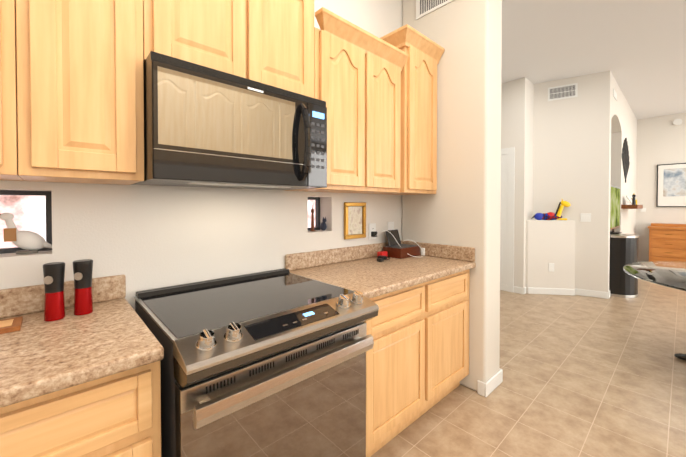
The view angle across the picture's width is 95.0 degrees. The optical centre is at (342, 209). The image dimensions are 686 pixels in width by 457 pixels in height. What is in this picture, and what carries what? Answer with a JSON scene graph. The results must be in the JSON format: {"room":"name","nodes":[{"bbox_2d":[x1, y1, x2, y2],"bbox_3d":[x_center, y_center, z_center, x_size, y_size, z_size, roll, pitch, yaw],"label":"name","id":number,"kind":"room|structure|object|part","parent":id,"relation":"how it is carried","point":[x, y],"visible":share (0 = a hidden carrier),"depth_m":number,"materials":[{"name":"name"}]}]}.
{"room":"kitchen","nodes":[
{"label":"kitchen","id":0,"kind":"room"},
{"bbox_2d":[0,0,402,309],"bbox_3d":[-1.452,-0.297,0.967,5.650,3.170,0.160,-1,1,-43],"label":"wall","id":1,"kind":"structure","parent":0,"point":[143,237],"depth_m":1.52,"materials":[{"name":"white paint"}]},
{"bbox_2d":[0,0,23,180],"bbox_3d":[-1.225,-0.603,0.842,0.496,1.005,0.320,-1,1,-43],"label":"upper cabinet","id":2,"kind":"object","parent":1,"relation":"attached to","point":[8,125],"visible":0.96,"depth_m":0.88,"materials":[{"name":"brown wood"}]},
{"bbox_2d":[0,213,51,253],"bbox_3d":[-1.203,0.086,1.188,0.172,0.155,0.060,-1,1,-43],"label":"bird figurine","id":3,"kind":"object","parent":1,"relation":"on","point":[30,242],"visible":0.9,"depth_m":1.17,"materials":[{"name":"white ceramic"}]},
{"bbox_2d":[0,190,51,253],"bbox_3d":[-1.279,0.045,1.212,0.230,0.240,0.030,-1,1,-43],"label":"window","id":4,"kind":"structure","parent":1,"relation":"in","point":[48,210],"depth_m":1.26,"materials":[{"name":"grey"}]},
{"bbox_2d":[16,0,143,184],"bbox_3d":[-0.909,-0.644,1.102,0.317,1.080,0.363,-1,1,-43],"label":"upper cabinet","id":5,"kind":"object","parent":1,"relation":"attached to","point":[80,93],"visible":1,"depth_m":1.00,"materials":[{"name":"brown wood"}]},
{"bbox_2d":[143,0,313,97],"bbox_3d":[-0.510,-0.867,1.468,0.766,0.644,0.363,-1,1,-43],"label":"upper cabinet","id":6,"kind":"object","parent":1,"relation":"attached to","point":[269,42],"visible":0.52,"depth_m":1.35,"materials":[{"name":"brown wood"}]},
{"bbox_2d":[131,51,326,189],"bbox_3d":[-0.471,-0.324,1.433,0.762,0.433,0.474,-1,1,-43],"label":"microwave","id":7,"kind":"object","parent":6,"relation":"attached to","point":[204,126],"visible":1,"depth_m":1.23,"materials":[{"name":"black metal"}]},
{"bbox_2d":[310,207,314,230],"bbox_3d":[-0.203,0.049,2.096,0.032,0.185,0.032,-1,1,-43],"label":"figurine","id":8,"kind":"object","parent":1,"relation":"on","point":[312,220],"visible":1,"depth_m":2.09,"materials":[{"name":"brown"}]},
{"bbox_2d":[308,197,319,230],"bbox_3d":[-0.246,0.026,2.164,0.200,0.230,0.030,-1,1,-43],"label":"window","id":9,"kind":"structure","parent":1,"relation":"in","point":[317,210],"depth_m":2.21,"materials":[{"name":"grey"}]},
{"bbox_2d":[317,217,326,230],"bbox_3d":[-0.141,0.092,2.134,0.057,0.098,0.058,-1,1,-43],"label":"cat figurine","id":10,"kind":"object","parent":1,"relation":"on","point":[323,226],"visible":0.98,"depth_m":2.12,"materials":[{"name":"grey ceramic"}]},
{"bbox_2d":[285,7,407,193],"bbox_3d":[0.043,-0.576,1.981,0.733,0.920,0.363,-1,1,-43],"label":"upper cabinet","id":11,"kind":"object","parent":1,"relation":"attached to","point":[357,79],"visible":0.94,"depth_m":1.84,"materials":[{"name":"brown wood"}]},
{"bbox_2d":[344,202,365,238],"bbox_3d":[0.089,0.075,2.267,0.210,0.260,0.020,-1,1,-43],"label":"picture frame","id":12,"kind":"object","parent":1,"relation":"attached to","point":[354,220],"visible":0.96,"depth_m":2.26,"materials":[{"name":"gold metal"}]},
{"bbox_2d":[369,223,376,239],"bbox_3d":[0.235,0.163,2.390,0.075,0.120,0.038,-1,1,-43],"label":"electrical outlet","id":13,"kind":"object","parent":1,"relation":"attached to","point":[372,226],"depth_m":2.38,"materials":[{"name":"white plastic"}]},
{"bbox_3d":[0.238,0.183,2.387,0.040,0.040,0.029,-1,1,-43],"label":"electrical outlet with charger","id":14,"kind":"part","parent":13,"relation":"part of","materials":[{"name":"black plastic"}]},
{"bbox_2d":[388,222,393,229],"bbox_3d":[0.390,0.156,2.554,0.075,0.120,0.008,-1,1,-43],"label":"light switch","id":15,"kind":"object","parent":1,"relation":"attached to","point":[390,225],"visible":0.56,"depth_m":2.55,"materials":[{"name":"white plastic"}]},
{"bbox_2d":[378,24,444,194],"bbox_3d":[0.450,-0.661,2.332,0.468,1.080,0.396,-1,1,-43],"label":"upper cabinet","id":16,"kind":"object","parent":1,"relation":"attached to","point":[418,175],"visible":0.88,"depth_m":2.19,"materials":[{"name":"brown wood"}]},
{"bbox_2d":[402,0,501,390],"bbox_3d":[0.825,-0.318,2.473,0.260,3.170,0.710,-1,1,-43],"label":"wall","id":17,"kind":"structure","parent":0,"point":[461,207],"depth_m":2.23,"materials":[{"name":"beige paint"}]},
{"bbox_2d":[416,0,453,19],"bbox_3d":[0.711,-1.622,2.377,0.009,0.200,0.370,-1,1,-43],"label":"air vent","id":18,"kind":"object","parent":17,"relation":"in","point":[424,7],"visible":1,"depth_m":2.43,"materials":[{"name":"white plastic"}]},
{"bbox_2d":[489,368,502,383],"bbox_3d":[0.931,1.218,2.582,0.014,0.095,0.724,-1,1,-43],"label":"baseboard","id":19,"kind":"structure","parent":17,"relation":"attached to","point":[498,377],"depth_m":2.27,"materials":[{"name":"white wood"}]},
{"bbox_2d":[371,278,685,456],"bbox_3d":[3.276,1.307,1.429,13.200,0.050,8.800,-1,1,-43],"label":"floor","id":20,"kind":"structure","parent":0,"point":[585,376],"depth_m":2.21,"materials":[{"name":"tile"}]},
{"bbox_2d":[0,361,160,456],"bbox_3d":[-0.938,0.854,0.923,0.591,0.870,0.620,-1,1,-43],"label":"base cabinet","id":21,"kind":"object","parent":20,"relation":"on","point":[117,415],"visible":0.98,"depth_m":0.78,"materials":[{"name":"brown wood"}]},
{"bbox_2d":[0,275,163,407],"bbox_3d":[-1.285,0.352,0.580,1.558,0.138,0.642,-1,1,-43],"label":"countertop","id":22,"kind":"structure","parent":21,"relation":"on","point":[111,334],"depth_m":0.90,"materials":[{"name":"stone"}]},
{"bbox_2d":[0,316,22,333],"bbox_3d":[-1.092,0.369,0.985,0.120,0.016,0.115,-1,1,-43],"label":"trivet","id":23,"kind":"object","parent":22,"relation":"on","point":[10,325],"visible":1,"depth_m":0.99,"materials":[{"name":"brown wood"}]},
{"bbox_2d":[43,262,64,321],"bbox_3d":[-0.994,0.280,1.083,0.058,0.192,0.060,-1,1,-43],"label":"pepper grinder","id":24,"kind":"object","parent":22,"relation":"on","point":[53,280],"visible":1,"depth_m":1.06,"materials":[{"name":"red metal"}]},
{"bbox_2d":[72,259,92,315],"bbox_3d":[-0.942,0.279,1.140,0.058,0.192,0.060,-1,1,-43],"label":"salt grinder","id":25,"kind":"object","parent":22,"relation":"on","point":[82,273],"visible":1,"depth_m":1.12,"materials":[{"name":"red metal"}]},
{"bbox_2d":[134,268,378,456],"bbox_3d":[-0.372,0.810,1.340,0.754,0.945,0.728,-1,1,-43],"label":"range","id":26,"kind":"object","parent":20,"relation":"on","point":[271,363],"visible":1,"depth_m":1.10,"materials":[{"name":"silver metal"}]},
{"bbox_2d":[285,240,475,456],"bbox_3d":[0.287,0.768,2.034,1.139,1.010,0.642,-1,1,-43],"label":"base cabinet","id":27,"kind":"object","parent":20,"relation":"on","point":[417,361],"depth_m":1.81,"materials":[{"name":"brown wood"}]},
{"bbox_3d":[0.287,0.332,2.028,1.139,0.138,0.642,-1,1,-43],"label":"top of the right base cabinet","id":28,"kind":"part","parent":27,"relation":"part of","materials":[{"name":"beige stone"}]},
{"bbox_2d":[377,251,387,261],"bbox_3d":[0.282,0.335,2.275,0.180,0.049,0.130,-1,1,-43],"label":"gadget","id":29,"kind":"object","parent":27,"relation":"on","point":[382,256],"visible":0.96,"depth_m":2.29,"materials":[{"name":"red plastic"}]},
{"bbox_2d":[383,244,419,258],"bbox_3d":[0.457,0.318,2.446,0.250,0.077,0.165,-1,1,-43],"label":"box","id":30,"kind":"object","parent":27,"relation":"on","point":[399,252],"visible":0.83,"depth_m":2.37,"materials":[{"name":"brown wood"}]},
{"bbox_2d":[385,229,400,246],"bbox_3d":[0.398,0.218,2.470,0.009,0.125,0.170,-20,-13,40],"label":"lid","id":31,"kind":"object","parent":30,"relation":"attached to","point":[392,241],"visible":0.88,"depth_m":2.46,"materials":[{"name":"grey"}]},
{"bbox_2d":[609,233,638,297],"bbox_3d":[3.976,0.798,4.766,0.510,0.875,0.745,-1,1,-43],"label":"media stand","id":32,"kind":"object","parent":20,"relation":"on","point":[623,253],"visible":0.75,"depth_m":4.46,"materials":[{"name":"black plastic"}]},
{"bbox_2d":[610,185,621,233],"bbox_3d":[4.181,-0.004,4.856,1.000,0.724,0.160,-1,1,-43],"label":"tv","id":33,"kind":"object","parent":32,"relation":"on","point":[614,207],"visible":0.88,"depth_m":4.81,"materials":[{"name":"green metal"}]},
{"bbox_2d":[648,223,685,261],"bbox_3d":[6.912,0.734,5.949,0.506,0.890,1.630,-1,1,-43],"label":"sideboard","id":34,"kind":"object","parent":20,"relation":"on","point":[667,242],"visible":0.79,"depth_m":6.20,"materials":[{"name":"brown wood"}]},
{"bbox_2d":[674,353,685,359],"bbox_3d":[3.208,0.906,2.177,0.916,0.737,0.918,0,1,10],"label":"table base","id":35,"kind":"object","parent":20,"relation":"on","point":[682,356],"visible":1,"depth_m":2.65,"materials":[{"name":"black plastic"}]},
{"bbox_2d":[623,261,685,290],"bbox_3d":[3.208,0.529,2.172,1.900,0.015,1.900,-1,1,-43],"label":"dining table","id":36,"kind":"object","parent":35,"relation":"on","point":[671,274],"visible":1,"depth_m":2.59,"materials":[{"name":"clear glass"}]},
{"bbox_2d":[501,71,636,293],"bbox_3d":[4.073,-0.370,6.216,4.290,3.170,2.205,-1,1,-43],"label":"wall","id":37,"kind":"structure","parent":0,"point":[569,150],"depth_m":4.62,"materials":[{"name":"white paint"}]},
{"bbox_2d":[500,147,514,292],"bbox_3d":[2.231,0.147,5.040,0.018,2.170,0.950,-1,1,-43],"label":"door frame","id":38,"kind":"structure","parent":37,"relation":"attached to","point":[507,218],"depth_m":4.75,"materials":[{"name":"white wood"}]},
{"bbox_2d":[500,284,525,293],"bbox_3d":[2.204,1.183,5.102,0.030,0.095,1.344,-1,1,-43],"label":"baseboard","id":39,"kind":"structure","parent":37,"relation":"attached to","point":[519,290],"depth_m":4.67,"materials":[{"name":"white wood"}]},
{"bbox_2d":[528,287,571,295],"bbox_3d":[3.026,1.190,4.631,0.420,0.095,0.490,-1,1,-43],"label":"baseboard","id":40,"kind":"structure","parent":37,"relation":"attached to","point":[549,291],"depth_m":4.59,"materials":[{"name":"white wood"}]},
{"bbox_2d":[531,199,570,219],"bbox_3d":[3.050,-0.007,4.617,0.529,0.316,0.068,0,1,9],"label":"giraffe","id":41,"kind":"object","parent":37,"relation":"on","point":[550,215],"visible":1,"depth_m":4.59},
{"bbox_2d":[549,263,553,271],"bbox_3d":[3.043,0.838,4.591,0.074,0.120,0.008,0,1,9],"label":"electrical outlet","id":42,"kind":"object","parent":37,"relation":"attached to","point":[551,266],"visible":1,"depth_m":4.59,"materials":[{"name":"white plastic"}]},
{"bbox_2d":[548,83,577,100],"bbox_3d":[3.239,-1.738,4.642,0.360,0.200,0.009,1,1,33],"label":"air vent","id":43,"kind":"object","parent":37,"relation":"in","point":[563,92],"visible":1,"depth_m":4.63,"materials":[{"name":"white plastic"}]},
{"bbox_2d":[580,213,590,221],"bbox_3d":[3.482,0.109,4.511,0.120,0.120,0.009,1,1,33],"label":"light switch","id":44,"kind":"object","parent":37,"relation":"attached to","point":[585,217],"visible":1,"depth_m":4.51,"materials":[{"name":"white plastic"}]},
{"bbox_2d":[576,289,609,298],"bbox_3d":[3.550,1.192,4.468,0.131,0.095,0.339,-1,1,-43],"label":"baseboard","id":45,"kind":"structure","parent":37,"relation":"attached to","point":[582,292],"depth_m":4.47,"materials":[{"name":"white wood"}]},
{"bbox_2d":[613,89,616,100],"bbox_3d":[4.005,-1.693,4.629,0.300,0.100,0.008,-1,1,-43],"label":"air vent","id":46,"kind":"object","parent":37,"relation":"in","point":[614,94],"visible":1,"depth_m":4.61,"materials":[{"name":"white plastic"}]},
{"bbox_2d":[622,138,629,182],"bbox_3d":[4.990,-0.878,5.542,1.046,0.794,0.012,-1,1,-43],"label":"wall art","id":47,"kind":"object","parent":37,"relation":"attached to","point":[625,157],"visible":0.96,"depth_m":5.49,"materials":[{"name":"black"}]},
{"bbox_2d":[621,194,642,208],"bbox_3d":[5.050,-0.154,5.483,0.970,0.260,0.198,-1,1,-43],"label":"wall shelf","id":48,"kind":"object","parent":37,"relation":"attached to","point":[634,204],"visible":1,"depth_m":5.17,"materials":[{"name":"brown wood"}]},
{"bbox_2d":[501,0,685,119],"bbox_3d":[3.276,-1.913,1.385,13.200,0.050,8.800,-1,1,-43],"label":"ceiling","id":49,"kind":"structure","parent":0,"point":[637,48],"depth_m":3.67,"materials":[{"name":"white paint"}]},
{"bbox_2d":[637,113,685,261],"bbox_3d":[7.923,-0.361,5.587,0.500,3.170,8.350,-1,1,-43],"label":"wall","id":50,"kind":"structure","parent":0,"point":[660,141],"depth_m":6.66,"materials":[{"name":"white paint"}]},
{"bbox_2d":[656,163,685,206],"bbox_3d":[7.004,-0.499,6.186,0.034,0.890,1.180,-1,1,-43],"label":"picture frame","id":51,"kind":"object","parent":50,"relation":"attached to","point":[671,185],"visible":0.87,"depth_m":6.45,"materials":[{"name":"black plastic"}]},
{"bbox_2d":[673,119,681,124],"bbox_3d":[6.801,-1.787,6.389,0.033,0.130,0.130,-1,1,-43],"label":"smoke detector","id":52,"kind":"object","parent":50,"relation":"attached to","point":[677,121],"visible":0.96,"depth_m":6.38,"materials":[{"name":"white plastic"}]},
{"label":"outside","id":53,"kind":"structure","parent":0,"visible":0},
{"bbox_2d":[0,195,314,247],"bbox_3d":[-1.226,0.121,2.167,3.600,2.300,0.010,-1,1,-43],"label":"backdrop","id":54,"kind":"structure","parent":53,"point":[20,204],"depth_m":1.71,"materials":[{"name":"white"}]}
]}

